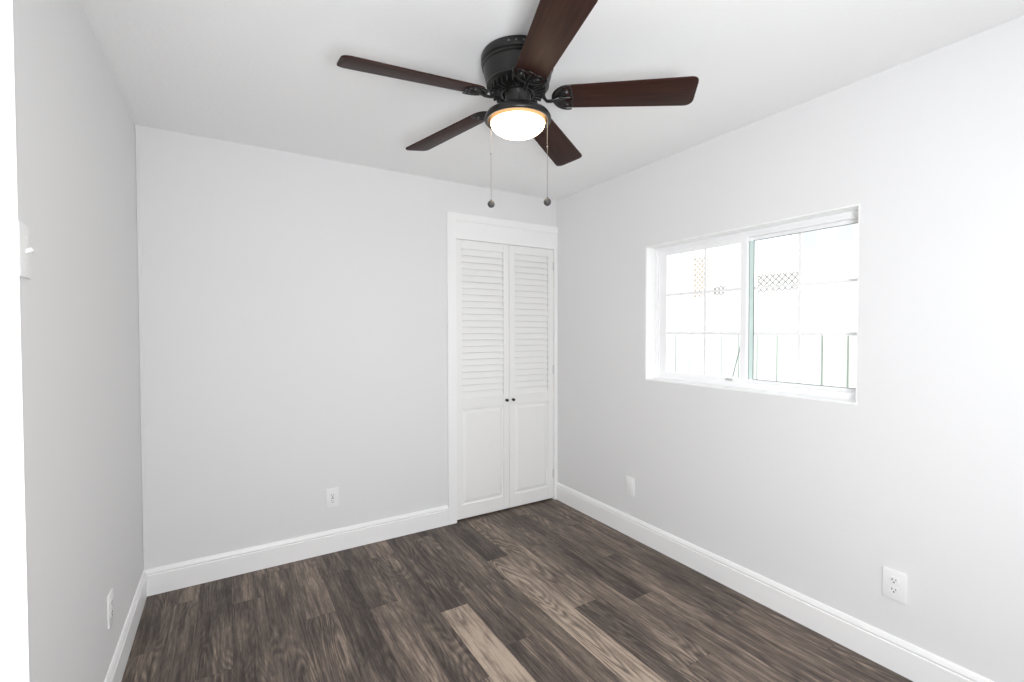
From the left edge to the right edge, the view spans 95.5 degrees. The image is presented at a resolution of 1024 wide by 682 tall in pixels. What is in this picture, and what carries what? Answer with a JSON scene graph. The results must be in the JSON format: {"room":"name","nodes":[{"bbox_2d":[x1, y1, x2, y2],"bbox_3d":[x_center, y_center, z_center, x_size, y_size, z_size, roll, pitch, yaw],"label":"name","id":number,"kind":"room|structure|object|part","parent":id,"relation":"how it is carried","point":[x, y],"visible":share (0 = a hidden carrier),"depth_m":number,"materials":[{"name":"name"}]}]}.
{"room":"empty bedroom","nodes":[
{"label":"empty bedroom","id":0,"kind":"room"},
{"bbox_2d":[12,0,142,681],"bbox_3d":[-0.761,0.155,0.388,0.120,2.440,6.151,-1,1,-31],"label":"wall","id":1,"kind":"structure","parent":0,"point":[75,127],"depth_m":1.40,"materials":[{"name":"white paint"}]},
{"bbox_2d":[18,221,34,278],"bbox_3d":[-1.087,-0.202,1.045,0.020,0.120,0.074,-1,1,-31],"label":"light switch","id":2,"kind":"object","parent":1,"relation":"attached to","point":[25,249],"visible":0.92,"depth_m":1.04,"materials":[{"name":"white plastic"}]},
{"bbox_2d":[107,588,113,628],"bbox_3d":[-1.499,0.997,1.736,0.009,0.120,0.074,-1,1,-31],"label":"wall outlet","id":3,"kind":"object","parent":1,"relation":"attached to","point":[110,611],"visible":1,"depth_m":1.72,"materials":[{"name":"white plastic"}]},
{"bbox_2d":[104,571,146,681],"bbox_3d":[-1.150,1.290,1.179,0.014,0.138,2.908,-1,1,-31],"label":"baseboard","id":4,"kind":"structure","parent":1,"relation":"attached to","point":[116,670],"depth_m":1.98,"materials":[{"name":"white paint"}]},
{"bbox_2d":[135,125,556,569],"bbox_3d":[-0.810,0.095,3.154,2.687,2.440,0.120,-1,1,-31],"label":"wall","id":5,"kind":"structure","parent":0,"point":[295,305],"depth_m":2.76,"materials":[{"name":"white paint"}]},
{"bbox_2d":[143,505,448,595],"bbox_3d":[-1.187,1.253,2.869,1.717,0.138,0.014,-1,1,-31],"label":"baseboard","id":6,"kind":"structure","parent":5,"relation":"attached to","point":[161,579],"depth_m":2.76,"materials":[{"name":"white paint"}]},
{"bbox_2d":[326,487,338,507],"bbox_3d":[-1.122,0.980,2.906,0.074,0.120,0.009,-1,1,-31],"label":"wall outlet","id":7,"kind":"object","parent":5,"relation":"attached to","point":[332,494],"visible":1,"depth_m":2.90,"materials":[{"name":"white plastic"}]},
{"bbox_2d":[456,239,508,519],"bbox_3d":[-0.216,0.281,3.458,0.451,2.027,0.054,-1,1,-31],"label":"door","id":8,"kind":"structure","parent":5,"relation":"in","point":[482,268],"depth_m":3.46,"materials":[{"name":"white paint"}]},
{"bbox_3d":[-0.219,0.846,3.482,0.350,0.702,0.021,-1,1,-31],"label":"raised panel","id":9,"kind":"part","parent":8,"relation":"part of","materials":[{"name":"white paint"}]},
{"bbox_2d":[447,211,557,524],"bbox_3d":[-0.074,0.193,3.597,0.970,2.222,0.138,-1,1,-31],"label":"trim","id":10,"kind":"structure","parent":5,"relation":"attached to","point":[460,226],"depth_m":3.39,"materials":[{"name":"white paint"}]},
{"bbox_2d":[509,245,553,507],"bbox_3d":[0.158,0.276,3.688,0.420,2.027,0.054,-1,1,-31],"label":"door","id":11,"kind":"structure","parent":5,"relation":"in","point":[531,367],"depth_m":3.69,"materials":[{"name":"white paint"}]},
{"bbox_3d":[0.151,0.840,3.709,0.320,0.702,0.021,-1,1,-31],"label":"raised panel","id":12,"kind":"part","parent":11,"relation":"part of","materials":[{"name":"white paint"}]},
{"bbox_2d":[121,498,912,681],"bbox_3d":[0.482,1.398,1.105,2.957,0.080,6.271,-1,1,-31],"label":"floor","id":13,"kind":"structure","parent":0,"point":[545,590],"depth_m":2.23,"materials":[{"name":"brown wood"}]},
{"bbox_2d":[80,0,1023,200],"bbox_3d":[0.478,-1.132,1.050,2.957,0.100,6.271,-1,1,-31],"label":"ceiling","id":14,"kind":"structure","parent":0,"point":[259,73],"depth_m":1.86,"materials":[{"name":"white paint"}]},
{"bbox_2d":[337,0,698,207],"bbox_3d":[-0.014,-0.809,1.784,1.230,0.576,1.273,-1,1,-31],"label":"ceiling fan","id":15,"kind":"object","parent":14,"relation":"hanging from","point":[517,70],"visible":1,"depth_m":1.70,"materials":[{"name":"brown wood"}]},
{"bbox_3d":[-0.333,-0.915,1.610,0.505,0.006,0.138,-4,17,-28],"label":"blade","id":16,"kind":"part","parent":15,"relation":"part of","materials":[{"name":"brown wood"}]},
{"bbox_3d":[-0.278,-0.925,2.066,0.505,0.006,0.138,-2,13,42],"label":"blade","id":17,"kind":"part","parent":15,"relation":"part of","materials":[{"name":"brown wood"}]},
{"bbox_3d":[0.022,-0.826,1.801,0.216,0.067,0.216,-1,1,-31],"label":"lamp shade","id":18,"kind":"part","parent":15,"relation":"part of","materials":[{"name":"white glass"}]},
{"bbox_3d":[0.136,-0.694,1.784,0.006,0.313,0.006,-1,1,-31],"label":"pull chain","id":19,"kind":"part","parent":15,"relation":"part of","materials":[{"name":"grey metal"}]},
{"bbox_3d":[0.109,-0.912,1.406,0.139,0.006,0.505,14,1,-13],"label":"blade","id":20,"kind":"part","parent":15,"relation":"part of","materials":[{"name":"brown wood"}]},
{"bbox_3d":[0.193,-0.928,2.163,0.138,0.006,0.505,-15,-8,24],"label":"blade","id":21,"kind":"part","parent":15,"relation":"part of","materials":[{"name":"brown wood"}]},
{"bbox_3d":[0.419,-0.919,1.731,0.505,0.006,0.139,3,-12,10],"label":"blade","id":22,"kind":"part","parent":15,"relation":"part of","materials":[{"name":"brown wood"}]},
{"bbox_2d":[557,16,1023,681],"bbox_3d":[1.645,0.119,1.861,0.150,2.440,6.151,-1,1,-31],"label":"wall","id":23,"kind":"structure","parent":0,"point":[921,478],"depth_m":1.95,"materials":[{"name":"white paint"}]},
{"bbox_2d":[626,476,633,495],"bbox_3d":[0.793,0.974,3.123,0.008,0.120,0.074,-1,1,-31],"label":"wall outlet","id":24,"kind":"object","parent":23,"relation":"attached to","point":[629,481],"visible":1,"depth_m":3.12,"materials":[{"name":"white plastic"}]},
{"bbox_2d":[645,203,859,404],"bbox_3d":[1.234,-0.167,2.530,0.155,0.860,1.190,-1,1,-31],"label":"window","id":25,"kind":"structure","parent":23,"relation":"in","point":[657,294],"depth_m":2.52,"materials":[{"name":"white paint"}]},
{"bbox_2d":[667,249,739,374],"bbox_3d":[1.123,-0.172,2.760,0.006,0.740,0.500,-1,1,-31],"label":"grille","id":26,"kind":"object","parent":25,"relation":"attached to","point":[674,252],"depth_m":2.77,"materials":[{"name":"white glass"}]},
{"bbox_3d":[1.121,-0.169,2.775,0.024,0.802,0.598,-1,1,-31],"label":"sliding sash","id":27,"kind":"part","parent":25,"relation":"part of","materials":[{"name":"white glass"}]},
{"bbox_3d":[1.427,-0.163,2.325,0.022,0.796,0.580,-1,1,-31],"label":"fixed sash","id":28,"kind":"part","parent":25,"relation":"part of","materials":[{"name":"glass"}]},
{"bbox_2d":[754,233,856,382],"bbox_3d":[1.431,-0.162,2.308,0.006,0.747,0.494,-1,1,-31],"label":"grille","id":29,"kind":"object","parent":25,"relation":"attached to","point":[772,235],"depth_m":2.31,"materials":[{"name":"white glass"}]},
{"bbox_2d":[556,482,993,681],"bbox_3d":[1.773,1.277,1.524,0.014,0.138,5.401,-1,1,-31],"label":"baseboard","id":30,"kind":"structure","parent":23,"relation":"attached to","point":[914,663],"depth_m":2.23,"materials":[{"name":"white paint"}]},
{"bbox_2d":[882,566,906,603],"bbox_3d":[1.550,0.990,1.885,0.009,0.120,0.080,-1,1,-31],"label":"wall outlet","id":31,"kind":"object","parent":23,"relation":"attached to","point":[894,583],"visible":1,"depth_m":1.88,"materials":[{"name":"white plastic"}]},
{"bbox_2d":[889,586,898,594],"bbox_3d":[1.548,1.009,1.884,0.003,0.028,0.034,-1,1,-31],"label":"socket","id":32,"kind":"object","parent":31,"relation":"attached to","point":[893,590],"depth_m":1.88,"materials":[{"name":"grey plastic"}]},
{"bbox_2d":[889,576,898,584],"bbox_3d":[1.548,0.970,1.884,0.003,0.028,0.034,-1,1,-31],"label":"socket","id":33,"kind":"object","parent":31,"relation":"attached to","point":[893,580],"depth_m":1.88,"materials":[{"name":"grey plastic"}]},
{"bbox_3d":[-0.203,0.165,-0.090,0.333,2.440,0.172,-1,1,-31],"label":"wall partition","id":34,"kind":"structure","parent":0,"visible":0},
{"bbox_2d":[0,0,28,681],"bbox_3d":[-0.077,0.333,-0.010,0.080,2.100,0.206,-1,1,-31],"label":"trim","id":35,"kind":"structure","parent":34,"relation":"attached to","point":[14,660],"depth_m":0.09,"materials":[{"name":"white paint"}]},
{"label":"outside","id":36,"kind":"structure","parent":0,"visible":0},
{"bbox_2d":[669,239,857,331],"bbox_3d":[9.653,-1.866,17.605,30.000,6.304,36.000,-1,1,-31],"label":"sky","id":37,"kind":"structure","parent":36,"point":[823,306],"depth_m":8.88,"materials":[{"name":"white"}]},
{"bbox_2d":[692,255,710,328],"bbox_3d":[3.555,-0.831,8.729,0.040,1.525,0.360,-1,1,-31],"label":"trellis","id":38,"kind":"object","parent":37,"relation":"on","point":[708,256],"visible":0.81,"depth_m":8.73,"materials":[{"name":"beige wood"}]},
{"bbox_2d":[712,284,727,329],"bbox_3d":[3.756,-0.496,8.408,0.040,1.042,0.290,-1,1,-31],"label":"trellis","id":39,"kind":"object","parent":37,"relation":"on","point":[721,285],"visible":0.78,"depth_m":8.36,"materials":[{"name":"grey wood"}]},
{"bbox_2d":[732,347,739,376],"bbox_3d":[2.133,0.682,4.664,0.472,1.494,0.012,-1,1,-19],"label":"stake","id":40,"kind":"object","parent":37,"relation":"on","point":[739,347],"visible":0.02,"depth_m":4.70,"materials":[{"name":"grey"}]},
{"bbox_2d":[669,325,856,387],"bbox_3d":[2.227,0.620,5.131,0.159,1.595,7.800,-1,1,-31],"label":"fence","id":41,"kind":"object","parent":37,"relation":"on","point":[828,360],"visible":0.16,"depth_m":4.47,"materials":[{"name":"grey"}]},
{"bbox_2d":[756,270,801,329],"bbox_3d":[4.300,-0.556,7.520,0.040,1.124,0.710,-1,1,-31],"label":"trellis","id":42,"kind":"object","parent":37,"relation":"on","point":[788,271],"visible":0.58,"depth_m":7.61,"materials":[{"name":"grey wood"}]},
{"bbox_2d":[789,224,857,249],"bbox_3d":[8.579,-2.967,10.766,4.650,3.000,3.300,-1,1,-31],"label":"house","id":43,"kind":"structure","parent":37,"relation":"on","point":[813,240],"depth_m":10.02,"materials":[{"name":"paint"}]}
]}

